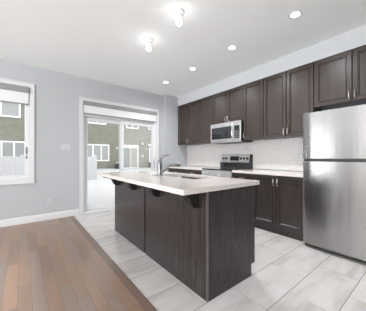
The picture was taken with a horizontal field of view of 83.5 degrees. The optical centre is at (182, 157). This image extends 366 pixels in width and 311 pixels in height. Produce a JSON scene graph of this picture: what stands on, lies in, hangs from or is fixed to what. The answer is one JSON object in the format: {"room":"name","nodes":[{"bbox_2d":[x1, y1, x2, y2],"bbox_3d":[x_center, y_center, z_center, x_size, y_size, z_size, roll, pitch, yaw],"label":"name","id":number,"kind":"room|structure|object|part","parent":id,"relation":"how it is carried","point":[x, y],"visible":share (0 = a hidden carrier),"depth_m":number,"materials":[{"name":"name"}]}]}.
{"room":"kitchen","nodes":[
{"label":"kitchen","id":0,"kind":"room"},
{"bbox_2d":[0,217,144,310],"bbox_3d":[-2.769,1.200,-0.344,6.220,0.120,6.080,0,0,-38],"label":"floor","id":1,"kind":"structure","parent":0,"point":[46,265],"depth_m":2.01,"materials":[{"name":"brown wood"}]},
{"bbox_2d":[69,216,156,310],"bbox_3d":[-0.295,1.198,1.599,0.070,0.123,6.080,0,0,-38],"label":"trim","id":2,"kind":"structure","parent":1,"relation":"on","point":[142,300],"depth_m":2.01,"materials":[{"name":"brown wood"}]},
{"bbox_2d":[0,59,186,219],"bbox_3d":[-3.483,-0.233,2.986,9.210,2.745,0.240,0,0,-38],"label":"wall","id":3,"kind":"structure","parent":0,"point":[56,94],"depth_m":3.88,"materials":[{"name":"grey paint"}]},
{"bbox_2d":[0,78,33,184],"bbox_3d":[-3.346,-0.422,3.128,1.744,1.749,0.146,0,0,-38],"label":"window","id":4,"kind":"structure","parent":3,"relation":"in","point":[28,178],"depth_m":3.58,"materials":[{"name":"grey paint"}]},
{"bbox_3d":[-3.364,-0.423,3.150,1.560,1.563,0.050,0,0,-38],"label":"sash","id":5,"kind":"part","parent":4,"relation":"part of","materials":[{"name":"white plastic"}]},
{"bbox_2d":[0,83,28,104],"bbox_3d":[-3.297,-1.055,3.067,1.595,0.300,0.061,0,0,-38],"label":"roller shade","id":6,"kind":"object","parent":4,"relation":"attached to","point":[9,93],"visible":1,"depth_m":3.42,"materials":[{"name":"grey fabric"}]},
{"bbox_2d":[0,209,78,226],"bbox_3d":[-4.575,1.079,2.093,6.389,0.119,0.015,0,0,-38],"label":"baseboard","id":7,"kind":"structure","parent":3,"relation":"attached to","point":[48,216],"depth_m":3.64,"materials":[{"name":"grey paint"}]},
{"bbox_2d":[61,144,69,149],"bbox_3d":[-2.249,-0.205,3.925,0.165,0.115,0.008,0,0,-38],"label":"light switch","id":8,"kind":"object","parent":3,"relation":"attached to","point":[63,146],"visible":1,"depth_m":3.92,"materials":[{"name":"grey plastic"}]},
{"bbox_2d":[79,96,158,214],"bbox_3d":[-1.377,-0.035,4.681,1.831,2.346,0.156,0,0,-38],"label":"door","id":9,"kind":"structure","parent":3,"relation":"in","point":[84,208],"depth_m":4.37,"materials":[{"name":"grey paint"}]},
{"bbox_3d":[-1.391,-0.973,4.699,1.631,0.270,0.090,0,0,-38],"label":"head panel","id":10,"kind":"part","parent":9,"relation":"part of","materials":[{"name":"white fabric"}]},
{"bbox_2d":[83,101,156,121],"bbox_3d":[-1.326,-1.005,4.615,1.689,0.260,0.061,0,0,-38],"label":"roller shade","id":11,"kind":"object","parent":3,"relation":"attached to","point":[92,108],"visible":1,"depth_m":4.52,"materials":[{"name":"grey fabric"}]},
{"bbox_2d":[0,0,365,96],"bbox_3d":[-1.630,-1.680,0.627,9.210,0.150,6.200,0,0,-38],"label":"ceiling","id":12,"kind":"structure","parent":0,"point":[98,40],"depth_m":2.65,"materials":[{"name":"white paint"}]},
{"bbox_2d":[144,38,152,50],"bbox_3d":[-0.468,-1.528,2.798,0.116,0.152,0.116,0,0,-38],"label":"ceiling light","id":13,"kind":"object","parent":12,"relation":"attached to","point":[148,41],"depth_m":2.78,"materials":[{"name":"white glass"}]},
{"bbox_2d":[144,38,152,44],"bbox_3d":[-0.468,-1.576,2.798,0.116,0.056,0.116,0,0,-38],"label":"lamp","id":14,"kind":"object","parent":13,"relation":"attached to","point":[148,40],"depth_m":2.78,"materials":[{"name":"white glass"}]},
{"bbox_2d":[174,8,183,25],"bbox_3d":[-0.042,-1.528,2.256,0.116,0.152,0.116,0,0,-38],"label":"ceiling light","id":15,"kind":"object","parent":12,"relation":"attached to","point":[178,12],"depth_m":2.23,"materials":[{"name":"white glass"}]},
{"bbox_2d":[174,8,183,17],"bbox_3d":[-0.042,-1.576,2.256,0.116,0.056,0.116,0,0,-38],"label":"lamp","id":16,"kind":"object","parent":15,"relation":"attached to","point":[178,12],"depth_m":2.23,"materials":[{"name":"white glass"}]},
{"bbox_3d":[-0.042,-1.500,2.256,0.064,0.095,0.064,0,0,-38],"label":"bulb","id":17,"kind":"part","parent":15,"relation":"part of","materials":[{"name":"white glass"}]},
{"bbox_2d":[227,45,236,49],"bbox_3d":[0.716,-1.601,2.991,0.140,0.007,0.140,0,0,-38],"label":"recessed light","id":18,"kind":"object","parent":12,"relation":"in","point":[231,47],"visible":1,"depth_m":2.98,"materials":[{"name":"white ceramic"}]},
{"bbox_2d":[288,10,302,18],"bbox_3d":[1.259,-1.601,2.299,0.140,0.007,0.140,0,0,-38],"label":"recessed light","id":19,"kind":"object","parent":12,"relation":"in","point":[295,14],"visible":1,"depth_m":2.29,"materials":[{"name":"white ceramic"}]},
{"bbox_2d":[74,209,365,310],"bbox_3d":[0.843,1.200,2.569,2.920,0.120,6.200,0,0,-38],"label":"floor","id":20,"kind":"structure","parent":0,"point":[288,274],"depth_m":1.92,"materials":[{"name":"grey tile"}]},
{"bbox_2d":[169,168,183,172],"bbox_3d":[0.051,0.704,5.200,0.658,0.871,0.634,0,0,-38],"label":"base cabinet","id":21,"kind":"object","parent":20,"relation":"on","point":[170,169],"visible":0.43,"depth_m":4.99,"materials":[{"name":"brown wood"}]},
{"bbox_2d":[103,176,254,301],"bbox_3d":[-0.255,0.704,2.559,0.921,0.871,2.040,0,0,-38],"label":"kitchen island","id":22,"kind":"object","parent":20,"relation":"on","point":[206,241],"visible":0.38,"depth_m":1.87,"materials":[{"name":"brown wood"}]},
{"bbox_3d":[-0.758,0.704,2.835,0.020,0.871,0.984,0,0,-38],"label":"panel","id":23,"kind":"part","parent":22,"relation":"part of","materials":[{"name":"brown wood"}]},
{"bbox_3d":[-0.122,0.704,2.026,0.020,0.871,1.018,0,0,-38],"label":"panel","id":24,"kind":"part","parent":22,"relation":"part of","materials":[{"name":"brown wood"}]},
{"bbox_2d":[97,170,259,195],"bbox_3d":[-0.265,0.247,2.551,0.965,0.038,2.090,0,0,-38],"label":"island countertop","id":25,"kind":"structure","parent":22,"relation":"on","point":[168,182],"depth_m":1.95,"materials":[{"name":"stone"}]},
{"bbox_2d":[154,154,180,175],"bbox_3d":[-0.219,0.092,2.586,0.376,0.270,0.145,0,0,14],"label":"kitchen faucet","id":26,"kind":"object","parent":25,"relation":"on","point":[160,170],"visible":0.99,"depth_m":2.57,"materials":[{"name":"grey metal"}]},
{"bbox_3d":[-0.210,0.139,2.585,0.190,0.146,0.044,0,0,-4],"label":"spout","id":27,"kind":"part","parent":26,"relation":"part of","materials":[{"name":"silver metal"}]},
{"bbox_3d":[0.449,0.704,1.829,0.634,0.871,0.022,0,0,-38],"label":"panel","id":28,"kind":"part","parent":22,"relation":"part of","materials":[{"name":"brown wood"}]},
{"bbox_2d":[184,169,201,177],"bbox_3d":[0.444,0.704,4.699,0.658,0.871,0.634,0,0,-38],"label":"base cabinet","id":29,"kind":"object","parent":20,"relation":"on","point":[188,171],"visible":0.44,"depth_m":4.50,"materials":[{"name":"brown wood"}]},
{"bbox_3d":[0.224,0.346,4.527,0.020,0.148,0.632,0,0,-38],"label":"drawer","id":30,"kind":"part","parent":29,"relation":"part of","materials":[{"name":"brown wood"}]},
{"bbox_2d":[169,166,217,169],"bbox_3d":[0.251,0.247,4.955,0.646,0.038,1.272,0,0,-38],"label":"countertop","id":31,"kind":"structure","parent":29,"relation":"on","point":[176,167],"depth_m":4.67,"materials":[{"name":"stone"}]},
{"bbox_2d":[202,154,252,177],"bbox_3d":[0.857,0.537,4.125,0.717,1.204,0.772,0,0,-38],"label":"range","id":32,"kind":"object","parent":20,"relation":"on","point":[228,163],"visible":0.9,"depth_m":4.13,"materials":[{"name":"grey metal"}]},
{"bbox_3d":[0.600,0.340,3.923,0.063,0.023,0.676,0,0,-38],"label":"oven handle","id":33,"kind":"part","parent":32,"relation":"part of","materials":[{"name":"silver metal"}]},
{"bbox_3d":[0.639,0.571,3.954,0.039,0.648,0.766,0,0,-38],"label":"oven door","id":34,"kind":"part","parent":32,"relation":"part of","materials":[{"name":"silver metal"}]},
{"bbox_2d":[202,167,245,170],"bbox_3d":[0.865,0.233,4.131,0.598,0.022,0.772,0,0,-38],"label":"cooktop","id":35,"kind":"object","parent":32,"relation":"in","point":[219,168],"depth_m":4.13,"materials":[{"name":"black ceramic"}]},
{"bbox_2d":[233,173,252,179],"bbox_3d":[1.241,0.704,3.684,0.658,0.871,0.389,0,0,-38],"label":"base cabinet","id":36,"kind":"object","parent":20,"relation":"on","point":[235,175],"visible":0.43,"depth_m":3.49,"materials":[{"name":"brown wood"}]},
{"bbox_2d":[253,174,302,240],"bbox_3d":[1.606,0.704,3.219,0.658,0.871,0.788,0,0,-38],"label":"base cabinet","id":37,"kind":"object","parent":20,"relation":"on","point":[278,199],"visible":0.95,"depth_m":3.00,"materials":[{"name":"brown wood"}]},
{"bbox_3d":[1.264,0.652,3.202,0.020,0.760,0.386,0,0,-38],"label":"door","id":38,"kind":"part","parent":37,"relation":"part of","materials":[{"name":"brown wood"}]},
{"bbox_2d":[232,169,302,177],"bbox_3d":[1.496,0.247,3.370,0.646,0.038,1.196,0,0,-38],"label":"countertop","id":39,"kind":"structure","parent":37,"relation":"on","point":[247,171],"depth_m":3.22,"materials":[{"name":"stone"}]},
{"bbox_3d":[1.508,0.652,2.891,0.020,0.760,0.386,0,0,-38],"label":"door","id":40,"kind":"part","parent":37,"relation":"part of","materials":[{"name":"brown wood"}]},
{"bbox_2d":[303,104,365,262],"bbox_3d":[2.054,0.283,2.558,0.730,1.714,0.757,0,0,-38],"label":"refrigerator","id":41,"kind":"object","parent":20,"relation":"on","point":[334,140],"visible":1,"depth_m":2.35,"materials":[{"name":"grey metal"}]},
{"bbox_3d":[1.790,0.568,2.351,0.060,1.035,0.757,0,0,-38],"label":"fridge door","id":42,"kind":"part","parent":41,"relation":"part of","materials":[{"name":"silver metal"}]},
{"bbox_3d":[1.790,-0.274,2.351,0.060,0.572,0.757,0,0,-38],"label":"freezer door","id":43,"kind":"part","parent":41,"relation":"part of","materials":[{"name":"silver metal"}]},
{"bbox_3d":[1.803,0.031,2.361,0.036,0.035,0.745,0,0,-38],"label":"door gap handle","id":44,"kind":"part","parent":41,"relation":"part of","materials":[{"name":"black plastic"}]},
{"bbox_2d":[187,104,362,171],"bbox_3d":[1.978,-0.233,3.384,0.128,2.745,6.080,0,0,-38],"label":"wall","id":45,"kind":"structure","parent":0,"point":[272,154],"depth_m":3.90,"materials":[{"name":"white tile"}]},
{"bbox_2d":[178,99,203,145],"bbox_3d":[0.242,-0.848,5.197,0.360,1.035,0.874,0,0,-38],"label":"upper cabinet","id":46,"kind":"object","parent":45,"relation":"attached to","point":[189,114],"visible":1,"depth_m":5.07,"materials":[{"name":"brown wood"}]},
{"bbox_3d":[0.005,-0.842,5.289,0.020,1.019,0.427,0,0,-38],"label":"door","id":47,"kind":"part","parent":46,"relation":"part of","materials":[{"name":"brown wood"}]},
{"bbox_3d":[0.275,-0.842,4.944,0.020,1.019,0.427,0,0,-38],"label":"door","id":48,"kind":"part","parent":46,"relation":"part of","materials":[{"name":"brown wood"}]},
{"bbox_2d":[201,95,212,143],"bbox_3d":[0.635,-0.848,4.697,0.360,1.035,0.394,0,0,-38],"label":"upper cabinet","id":49,"kind":"object","parent":45,"relation":"attached to","point":[207,102],"visible":0.56,"depth_m":4.62,"materials":[{"name":"brown wood"}]},
{"bbox_2d":[213,85,242,124],"bbox_3d":[0.998,-1.034,4.235,0.360,0.663,0.776,0,0,-38],"label":"upper cabinet","id":50,"kind":"object","parent":45,"relation":"attached to","point":[228,104],"visible":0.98,"depth_m":4.12,"materials":[{"name":"brown wood"}]},
{"bbox_3d":[0.775,-1.028,4.308,0.020,0.647,0.378,0,0,-38],"label":"door","id":51,"kind":"part","parent":50,"relation":"part of","materials":[{"name":"brown wood"}]},
{"bbox_2d":[211,120,252,143],"bbox_3d":[0.964,-0.497,4.209,0.447,0.402,0.772,0,0,-38],"label":"microwave","id":52,"kind":"object","parent":50,"relation":"attached to","point":[228,132],"visible":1,"depth_m":4.04,"materials":[{"name":"silver metal"}]},
{"bbox_3d":[0.842,-0.513,4.113,0.024,0.367,0.772,0,0,-38],"label":"panel","id":53,"kind":"part","parent":52,"relation":"part of","materials":[{"name":"silver metal"}]},
{"bbox_3d":[0.854,-0.315,4.122,0.045,0.030,0.764,0,0,-38],"label":"trim","id":54,"kind":"part","parent":52,"relation":"part of","materials":[{"name":"silver metal"}]},
{"bbox_3d":[1.015,-0.487,3.869,0.004,0.244,0.115,0,0,-38],"label":"control panel","id":55,"kind":"part","parent":52,"relation":"part of","materials":[{"name":"black"}]},
{"bbox_3d":[1.015,-1.028,4.002,0.020,0.647,0.378,0,0,-38],"label":"door","id":56,"kind":"part","parent":50,"relation":"part of","materials":[{"name":"brown wood"}]},
{"bbox_2d":[187,137,304,170],"bbox_3d":[1.121,-0.081,4.379,0.008,0.599,3.254,0,0,-38],"label":"backsplash","id":57,"kind":"structure","parent":45,"relation":"attached to","point":[274,154],"depth_m":3.91,"materials":[{"name":"white tile"}]},
{"bbox_2d":[243,78,269,140],"bbox_3d":[1.363,-0.848,3.770,0.360,1.035,0.404,0,0,-38],"label":"upper cabinet","id":58,"kind":"object","parent":45,"relation":"attached to","point":[253,92],"visible":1,"depth_m":3.69,"materials":[{"name":"brown wood"}]},
{"bbox_2d":[178,25,365,105],"bbox_3d":[1.837,-1.486,3.209,0.324,0.237,5.979,0,0,-38],"label":"soffit","id":59,"kind":"object","parent":45,"relation":"attached to","point":[355,38],"depth_m":3.18,"materials":[{"name":"paint"}]},
{"bbox_2d":[264,62,321,138],"bbox_3d":[1.728,-0.848,3.304,0.360,1.035,0.775,0,0,-38],"label":"upper cabinet","id":60,"kind":"object","parent":45,"relation":"attached to","point":[289,94],"visible":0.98,"depth_m":3.19,"materials":[{"name":"brown wood"}]},
{"bbox_3d":[1.506,-0.842,3.377,0.020,1.019,0.378,0,0,-38],"label":"door","id":61,"kind":"part","parent":60,"relation":"part of","materials":[{"name":"brown wood"}]},
{"bbox_3d":[1.630,-1.359,3.227,0.012,0.012,0.775,0,0,-38],"label":"rail","id":62,"kind":"part","parent":60,"relation":"part of","materials":[{"name":"brown wood"}]},
{"bbox_3d":[1.746,-0.842,3.071,0.020,1.019,0.378,0,0,-38],"label":"door","id":63,"kind":"part","parent":60,"relation":"part of","materials":[{"name":"brown wood"}]},
{"bbox_2d":[314,45,365,110],"bbox_3d":[2.235,-1.038,2.660,0.360,0.655,0.860,0,0,-38],"label":"upper cabinet","id":64,"kind":"object","parent":45,"relation":"attached to","point":[339,79],"visible":1,"depth_m":2.68,"materials":[{"name":"brown wood"}]},
{"bbox_3d":[1.999,-1.032,2.749,0.020,0.639,0.420,0,0,-38],"label":"door","id":65,"kind":"part","parent":64,"relation":"part of","materials":[{"name":"brown wood"}]},
{"bbox_3d":[2.136,-1.359,2.582,0.012,0.012,0.860,0,0,-38],"label":"rail","id":66,"kind":"part","parent":64,"relation":"part of","materials":[{"name":"brown wood"}]},
{"bbox_3d":[2.265,-1.032,2.410,0.020,0.639,0.420,0,0,-38],"label":"door","id":67,"kind":"part","parent":64,"relation":"part of","materials":[{"name":"brown wood"}]},
{"label":"outside","id":68,"kind":"structure","parent":0,"visible":0},
{"bbox_2d":[88,167,150,204],"bbox_3d":[-2.735,0.971,13.199,40.000,0.221,14.860,0,0,-38],"label":"snow ground","id":69,"kind":"structure","parent":68,"point":[100,190],"depth_m":6.42,"materials":[{"name":"grey snow"}]},
{"bbox_2d":[0,154,96,179],"bbox_3d":[-8.159,0.490,5.109,11.476,1.200,0.114,0,0,-38],"label":"fence","id":70,"kind":"object","parent":69,"relation":"on","point":[9,165],"visible":0.23,"depth_m":7.00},
{"bbox_2d":[0,102,117,168],"bbox_3d":[-16.045,-3.010,15.373,20.150,8.900,7.800,0,0,-38],"label":"brick house","id":71,"kind":"structure","parent":69,"relation":"on","point":[102,137],"depth_m":14.63,"materials":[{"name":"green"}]},
{"bbox_3d":[-12.312,-3.320,13.834,1.920,0.880,0.028,0,0,-38],"label":"pane","id":72,"kind":"part","parent":71,"relation":"part of","materials":[{"name":"grey glass"}]},
{"bbox_3d":[-12.017,-0.525,14.065,1.770,1.030,0.028,0,0,-38],"label":"pane","id":73,"kind":"part","parent":71,"relation":"part of","materials":[{"name":"grey"}]},
{"bbox_3d":[-7.416,-0.410,17.678,1.870,1.260,0.028,0,0,-38],"label":"pane","id":74,"kind":"part","parent":71,"relation":"part of","materials":[{"name":"grey"}]},
{"bbox_2d":[118,124,150,168],"bbox_3d":[-1.333,-3.010,26.925,17.240,8.900,7.800,0,0,-38],"label":"brick house","id":75,"kind":"structure","parent":69,"relation":"on","point":[134,136],"depth_m":19.89,"materials":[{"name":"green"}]},
{"bbox_3d":[-5.025,0.030,19.556,1.450,1.820,0.028,0,0,-38],"label":"pane","id":76,"kind":"part","parent":75,"relation":"part of","materials":[{"name":"grey"}]},
{"bbox_2d":[130,149,136,166],"bbox_3d":[-4.744,0.065,19.740,0.760,1.750,0.080,0,0,-38],"label":"curtain","id":77,"kind":"object","parent":75,"relation":"hanging from","point":[133,152],"depth_m":19.71,"materials":[{"name":"white fabric"}]}
]}

